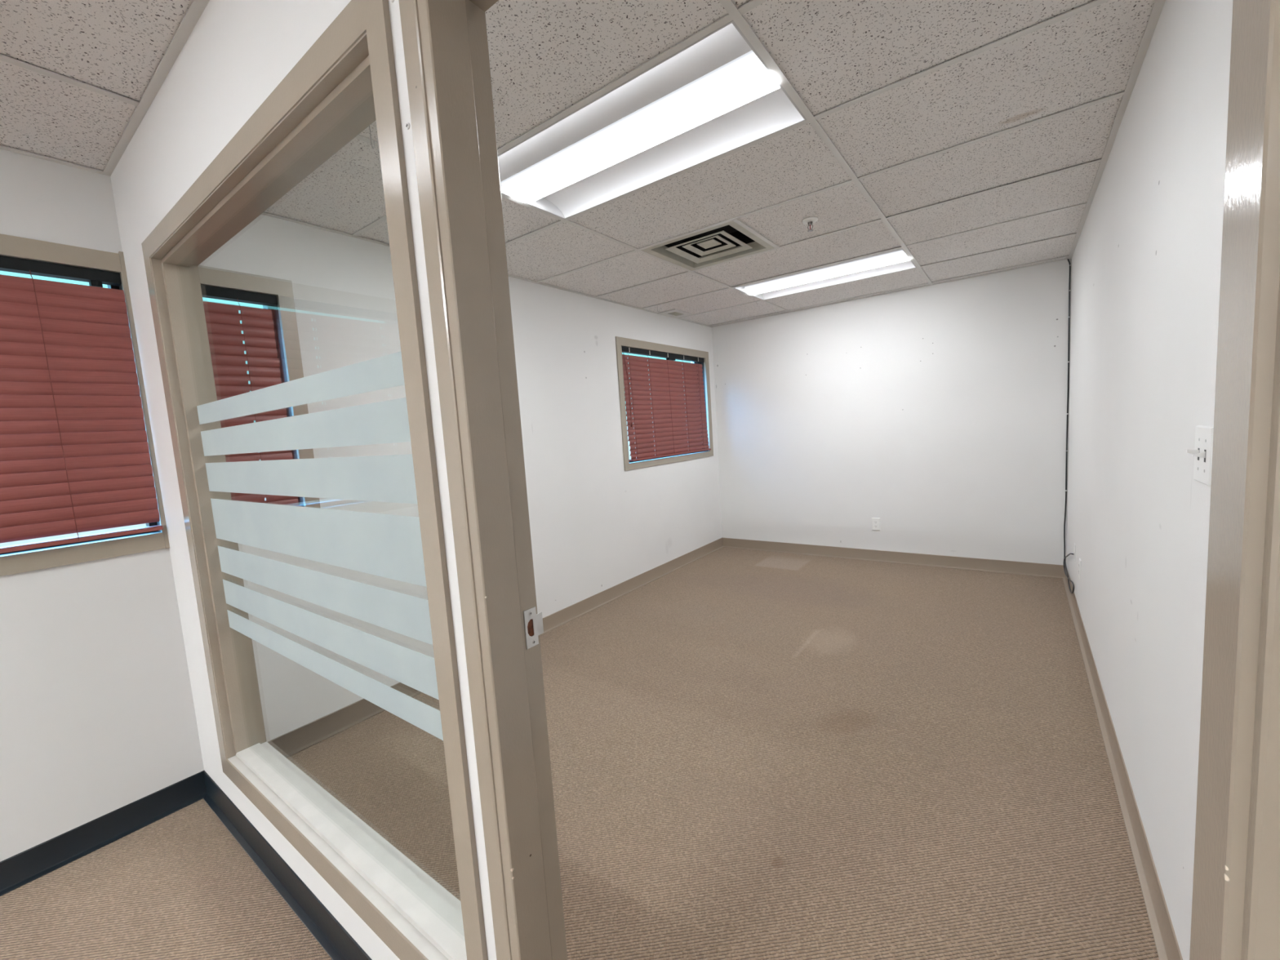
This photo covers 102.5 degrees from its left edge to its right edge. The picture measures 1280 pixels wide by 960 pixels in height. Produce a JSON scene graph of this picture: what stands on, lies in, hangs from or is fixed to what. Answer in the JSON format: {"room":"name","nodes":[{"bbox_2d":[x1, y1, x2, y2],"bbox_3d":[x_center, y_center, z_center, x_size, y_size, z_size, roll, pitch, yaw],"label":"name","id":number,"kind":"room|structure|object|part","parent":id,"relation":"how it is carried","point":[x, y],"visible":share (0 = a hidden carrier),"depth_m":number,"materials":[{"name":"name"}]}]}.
{"room":"office","nodes":[
{"label":"office","id":0,"kind":"room"},
{"bbox_2d":[0,0,209,176],"bbox_3d":[-1.146,-0.978,-0.994,4.680,0.202,3.690,0,7,36],"label":"ceiling","id":1,"kind":"structure","parent":0,"point":[78,78],"depth_m":1.37,"materials":[{"name":"tile"}]},
{"bbox_2d":[110,0,496,959],"bbox_3d":[0.044,0.001,0.633,4.680,2.621,0.125,0,7,36],"label":"wall","id":2,"kind":"structure","parent":0,"point":[237,53],"depth_m":1.37,"materials":[{"name":"white paint"}]},
{"bbox_2d":[141,0,488,959],"bbox_3d":[-0.930,0.142,1.385,1.567,1.874,0.124,0,7,36],"label":"window","id":3,"kind":"structure","parent":2,"relation":"in","point":[345,82],"depth_m":1.24,"materials":[{"name":"paint"}]},
{"bbox_3d":[-0.872,1.030,1.473,1.567,0.086,0.124,0,7,36],"label":"frame sill","id":4,"kind":"part","parent":3,"relation":"part of","materials":[{"name":"beige paint"}]},
{"bbox_2d":[405,122,409,128],"bbox_3d":[-0.361,-0.549,0.796,0.009,0.009,0.003,0,7,36],"label":"screw","id":5,"kind":"object","parent":2,"relation":"attached to","point":[407,125],"visible":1,"depth_m":0.80,"materials":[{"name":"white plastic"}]},
{"bbox_2d":[398,0,1279,959],"bbox_3d":[0.113,0.256,0.632,0.919,2.106,0.144,0,7,36],"label":"door frame","id":6,"kind":"structure","parent":2,"relation":"in","point":[1236,900],"depth_m":0.76,"materials":[{"name":"beige paint"}]},
{"bbox_3d":[-0.189,0.262,0.919,0.003,0.069,0.043,0,7,34],"label":"strike plate","id":7,"kind":"part","parent":6,"relation":"part of","materials":[{"name":"silver metal"}]},
{"bbox_2d":[0,148,722,862],"bbox_3d":[-1.665,-0.063,2.402,0.170,2.621,8.293,0,7,36],"label":"wall","id":8,"kind":"structure","parent":0,"point":[98,717],"depth_m":2.35,"materials":[{"name":"white paint"}]},
{"bbox_2d":[0,233,165,576],"bbox_3d":[-2.225,-0.226,1.584,0.126,1.107,0.998,0,7,36],"label":"window","id":9,"kind":"structure","parent":8,"relation":"in","point":[43,557],"depth_m":1.81,"materials":[{"name":"beige paint"}]},
{"bbox_2d":[0,255,163,553],"bbox_3d":[-2.167,-0.234,1.576,0.088,0.963,0.928,0,7,36],"label":"window blind","id":10,"kind":"object","parent":9,"relation":"attached to","point":[75,456],"visible":1,"depth_m":1.79,"materials":[{"name":"red plastic"}]},
{"bbox_3d":[-2.006,-0.247,1.760,0.048,0.924,0.002,0,7,36],"label":"ladder cord","id":11,"kind":"part","parent":10,"relation":"part of","materials":[{"name":"red fabric"}]},
{"bbox_3d":[-2.118,0.236,1.620,0.050,0.015,0.910,0,7,36],"label":"rail","id":12,"kind":"part","parent":10,"relation":"part of","materials":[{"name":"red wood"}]},
{"bbox_2d":[0,770,206,896],"bbox_3d":[-2.863,1.458,0.630,0.021,0.103,3.690,0,7,36],"label":"baseboard","id":13,"kind":"structure","parent":8,"relation":"attached to","point":[20,869],"depth_m":1.86,"materials":[{"name":"black plastic"}]},
{"bbox_2d":[118,251,169,548],"bbox_3d":[-1.882,-0.288,1.951,0.012,1.116,0.011,0,7,36],"label":"trim","id":14,"kind":"structure","parent":8,"relation":"attached to","point":[121,253],"depth_m":1.95,"materials":[{"name":"beige paint"}]},
{"bbox_2d":[198,265,320,508],"bbox_3d":[-1.729,-0.329,2.256,0.126,1.115,0.437,0,7,36],"label":"window","id":15,"kind":"structure","parent":8,"relation":"in","point":[284,317],"depth_m":2.33,"materials":[{"name":"beige paint"}]},
{"bbox_2d":[200,284,301,506],"bbox_3d":[-1.711,-0.326,2.207,0.074,0.967,0.367,0,7,36],"label":"window blind","id":16,"kind":"object","parent":15,"relation":"attached to","point":[224,328],"visible":0.51,"depth_m":2.21,"materials":[{"name":"red plastic"}]},
{"bbox_3d":[-1.673,-0.313,2.224,0.033,0.927,0.002,0,7,36],"label":"ladder cord","id":17,"kind":"part","parent":16,"relation":"part of","materials":[{"name":"white fabric"}]},
{"bbox_3d":[-1.774,-0.318,2.254,0.055,0.994,0.379,0,7,36],"label":"frame","id":18,"kind":"part","parent":15,"relation":"part of","materials":[{"name":"brown metal"}]},
{"bbox_2d":[267,537,723,758],"bbox_3d":[-0.388,0.964,3.986,0.021,0.103,4.499,0,7,36],"label":"baseboard","id":19,"kind":"structure","parent":8,"relation":"attached to","point":[296,740],"depth_m":2.81,"materials":[{"name":"brown plastic"}]},
{"bbox_2d":[615,336,713,471],"bbox_3d":[0.253,-0.723,4.945,0.126,1.111,1.571,0,7,36],"label":"window","id":20,"kind":"structure","parent":8,"relation":"in","point":[620,341],"depth_m":4.74,"materials":[{"name":"beige paint"}]},
{"bbox_2d":[621,346,711,461],"bbox_3d":[0.290,-0.723,4.909,0.087,0.970,1.430,0,7,36],"label":"window blind","id":21,"kind":"object","parent":20,"relation":"attached to","point":[664,385],"visible":1,"depth_m":4.81,"materials":[{"name":"red plastic"}]},
{"bbox_3d":[-0.110,-0.778,4.337,0.038,0.618,0.017,0,7,36],"label":"pull cord","id":22,"kind":"part","parent":21,"relation":"part of","materials":[{"name":"white fabric"}]},
{"bbox_3d":[-0.107,-0.778,4.341,0.038,0.618,0.007,0,7,36],"label":"pull cord","id":23,"kind":"part","parent":21,"relation":"part of","materials":[{"name":"white fabric"}]},
{"bbox_3d":[-0.059,-0.633,4.406,0.043,0.929,0.019,-5,6,-16],"label":"ladder cord","id":24,"kind":"part","parent":21,"relation":"part of","materials":[{"name":"fabric"}]},
{"bbox_3d":[0.113,-0.668,4.640,0.043,0.929,0.019,-5,6,-16],"label":"ladder cord","id":25,"kind":"part","parent":21,"relation":"part of","materials":[{"name":"white fabric"}]},
{"bbox_3d":[0.290,-0.703,4.880,0.043,0.929,0.019,-5,6,-16],"label":"ladder cord","id":26,"kind":"part","parent":21,"relation":"part of","materials":[{"name":"fabric"}]},
{"bbox_3d":[0.333,-0.250,4.967,0.050,0.015,1.392,0,7,36],"label":"rail","id":27,"kind":"part","parent":21,"relation":"part of","materials":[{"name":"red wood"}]},
{"bbox_3d":[0.462,-0.737,5.113,0.043,0.929,0.019,-5,6,-16],"label":"ladder cord","id":28,"kind":"part","parent":21,"relation":"part of","materials":[{"name":"red fabric"}]},
{"bbox_3d":[0.221,-0.716,4.960,0.055,0.994,1.442,0,7,36],"label":"frame","id":29,"kind":"part","parent":20,"relation":"part of","materials":[{"name":"brown metal"}]},
{"bbox_2d":[0,546,1159,959],"bbox_3d":[0.334,1.268,1.125,4.980,0.030,8.493,0,7,36],"label":"floor","id":30,"kind":"structure","parent":0,"point":[755,754],"depth_m":1.90,"materials":[{"name":"carpet"}]},
{"bbox_2d":[261,0,1165,327],"bbox_3d":[0.647,-1.478,2.863,2.988,0.202,4.499,0,7,36],"label":"ceiling","id":31,"kind":"structure","parent":0,"point":[969,138],"depth_m":2.00,"materials":[{"name":"tile"}]},
{"bbox_2d":[368,125,374,148],"bbox_3d":[-0.868,-1.116,1.662,0.019,0.086,0.003,0,7,36],"label":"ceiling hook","id":32,"kind":"object","parent":31,"relation":"attached to","point":[369,126],"visible":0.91,"depth_m":1.66,"materials":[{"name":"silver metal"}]},
{"bbox_2d":[497,7,807,218],"bbox_3d":[-0.065,-1.272,1.922,1.188,0.083,0.586,0,7,36],"label":"recessed light","id":33,"kind":"object","parent":31,"relation":"in","point":[715,96],"visible":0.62,"depth_m":1.85,"materials":[{"name":"white plastic"}]},
{"bbox_3d":[-0.537,-1.276,2.270,0.002,0.065,0.574,0,7,36],"label":"plate","id":34,"kind":"part","parent":33,"relation":"part of","materials":[{"name":"white metal"}]},
{"bbox_3d":[0.408,-1.268,1.574,0.002,0.065,0.574,0,7,36],"label":"plate","id":35,"kind":"part","parent":33,"relation":"part of","materials":[{"name":"white metal"}]},
{"bbox_2d":[657,308,693,318],"bbox_3d":[0.328,-1.545,4.770,0.197,0.010,0.315,0,7,36],"label":"ceiling vent","id":36,"kind":"object","parent":31,"relation":"in","point":[675,313],"visible":1,"depth_m":4.75,"materials":[{"name":"white metal"}]},
{"bbox_2d":[667,311,683,315],"bbox_3d":[0.329,-1.544,4.763,0.097,0.004,0.153,0,7,36],"label":"grille","id":37,"kind":"object","parent":36,"relation":"attached to","point":[672,313],"depth_m":4.77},
{"bbox_2d":[641,217,774,271],"bbox_3d":[0.411,-1.461,3.069,0.592,0.154,0.586,0,7,36],"label":"ceiling vent","id":38,"kind":"object","parent":31,"relation":"in","point":[729,241],"visible":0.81,"depth_m":3.18,"materials":[{"name":"white metal"}]},
{"bbox_2d":[802,216,817,231],"bbox_3d":[0.907,-1.357,2.735,0.080,0.056,0.080,0,7,36],"label":"sprinkler","id":39,"kind":"object","parent":31,"relation":"attached to","point":[810,220],"visible":1,"depth_m":2.72,"materials":[{"name":"white metal"}]},
{"bbox_2d":[733,246,916,300],"bbox_3d":[1.372,-1.558,3.871,1.188,0.083,0.586,0,7,36],"label":"recessed light","id":40,"kind":"object","parent":31,"relation":"in","point":[894,260],"visible":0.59,"depth_m":3.88,"materials":[{"name":"white plastic"}]},
{"bbox_3d":[0.900,-1.562,4.219,0.002,0.065,0.574,0,7,36],"label":"plate","id":41,"kind":"part","parent":40,"relation":"part of","materials":[{"name":"white metal"}]},
{"bbox_2d":[1063,258,1074,593],"bbox_3d":[2.975,-0.428,3.542,0.023,2.321,0.911,0,7,36],"label":"cable","id":42,"kind":"object","parent":31,"relation":"hanging from","point":[1068,261],"visible":1,"depth_m":3.87,"materials":[{"name":"black plastic"}]},
{"bbox_2d":[711,258,1071,565],"bbox_3d":[2.120,-0.546,4.791,3.088,2.621,0.100,0,7,36],"label":"wall","id":43,"kind":"structure","parent":0,"point":[936,413],"depth_m":4.54,"materials":[{"name":"white paint"}]},
{"bbox_2d":[871,517,879,530],"bbox_3d":[2.206,0.414,4.801,0.072,0.116,0.008,0,7,36],"label":"power outlet","id":44,"kind":"object","parent":43,"relation":"attached to","point":[875,522],"visible":1,"depth_m":4.80,"materials":[{"name":"white plastic"}]},
{"bbox_2d":[722,537,1065,578],"bbox_3d":[2.126,0.711,4.896,2.988,0.103,0.021,0,7,36],"label":"baseboard","id":45,"kind":"structure","parent":43,"relation":"attached to","point":[1052,571],"depth_m":4.67,"materials":[{"name":"brown plastic"}]},
{"bbox_2d":[1066,0,1232,959],"bbox_3d":[1.968,-0.266,2.067,0.100,2.621,4.499,0,7,36],"label":"wall","id":46,"kind":"structure","parent":0,"point":[1146,259],"depth_m":1.42,"materials":[{"name":"white paint"}]},
{"bbox_2d":[1074,542,1075,561],"bbox_3d":[2.883,0.480,3.406,0.005,0.116,0.072,0,7,36],"label":"cable wall plate","id":47,"kind":"object","parent":46,"relation":"attached to","point":[1074,543],"visible":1,"depth_m":3.39,"materials":[{"name":"white plastic"}]},
{"bbox_2d":[1078,558,1081,579],"bbox_3d":[2.659,0.537,3.104,0.008,0.116,0.072,0,7,36],"label":"power outlet","id":48,"kind":"object","parent":46,"relation":"attached to","point":[1080,561],"visible":1,"depth_m":3.09,"materials":[{"name":"white plastic"}]},
{"bbox_2d":[1062,568,1182,959],"bbox_3d":[2.001,0.984,2.227,0.021,0.103,4.499,0,7,36],"label":"baseboard","id":49,"kind":"structure","parent":46,"relation":"attached to","point":[1166,941],"depth_m":1.65,"materials":[{"name":"brown plastic"}]},
{"bbox_2d":[1186,425,1213,486],"bbox_3d":[1.143,-0.051,1.052,0.023,0.117,0.117,0,7,36],"label":"light switch","id":50,"kind":"object","parent":46,"relation":"attached to","point":[1202,451],"visible":0.98,"depth_m":1.04,"materials":[{"name":"white plastic"}]}
]}

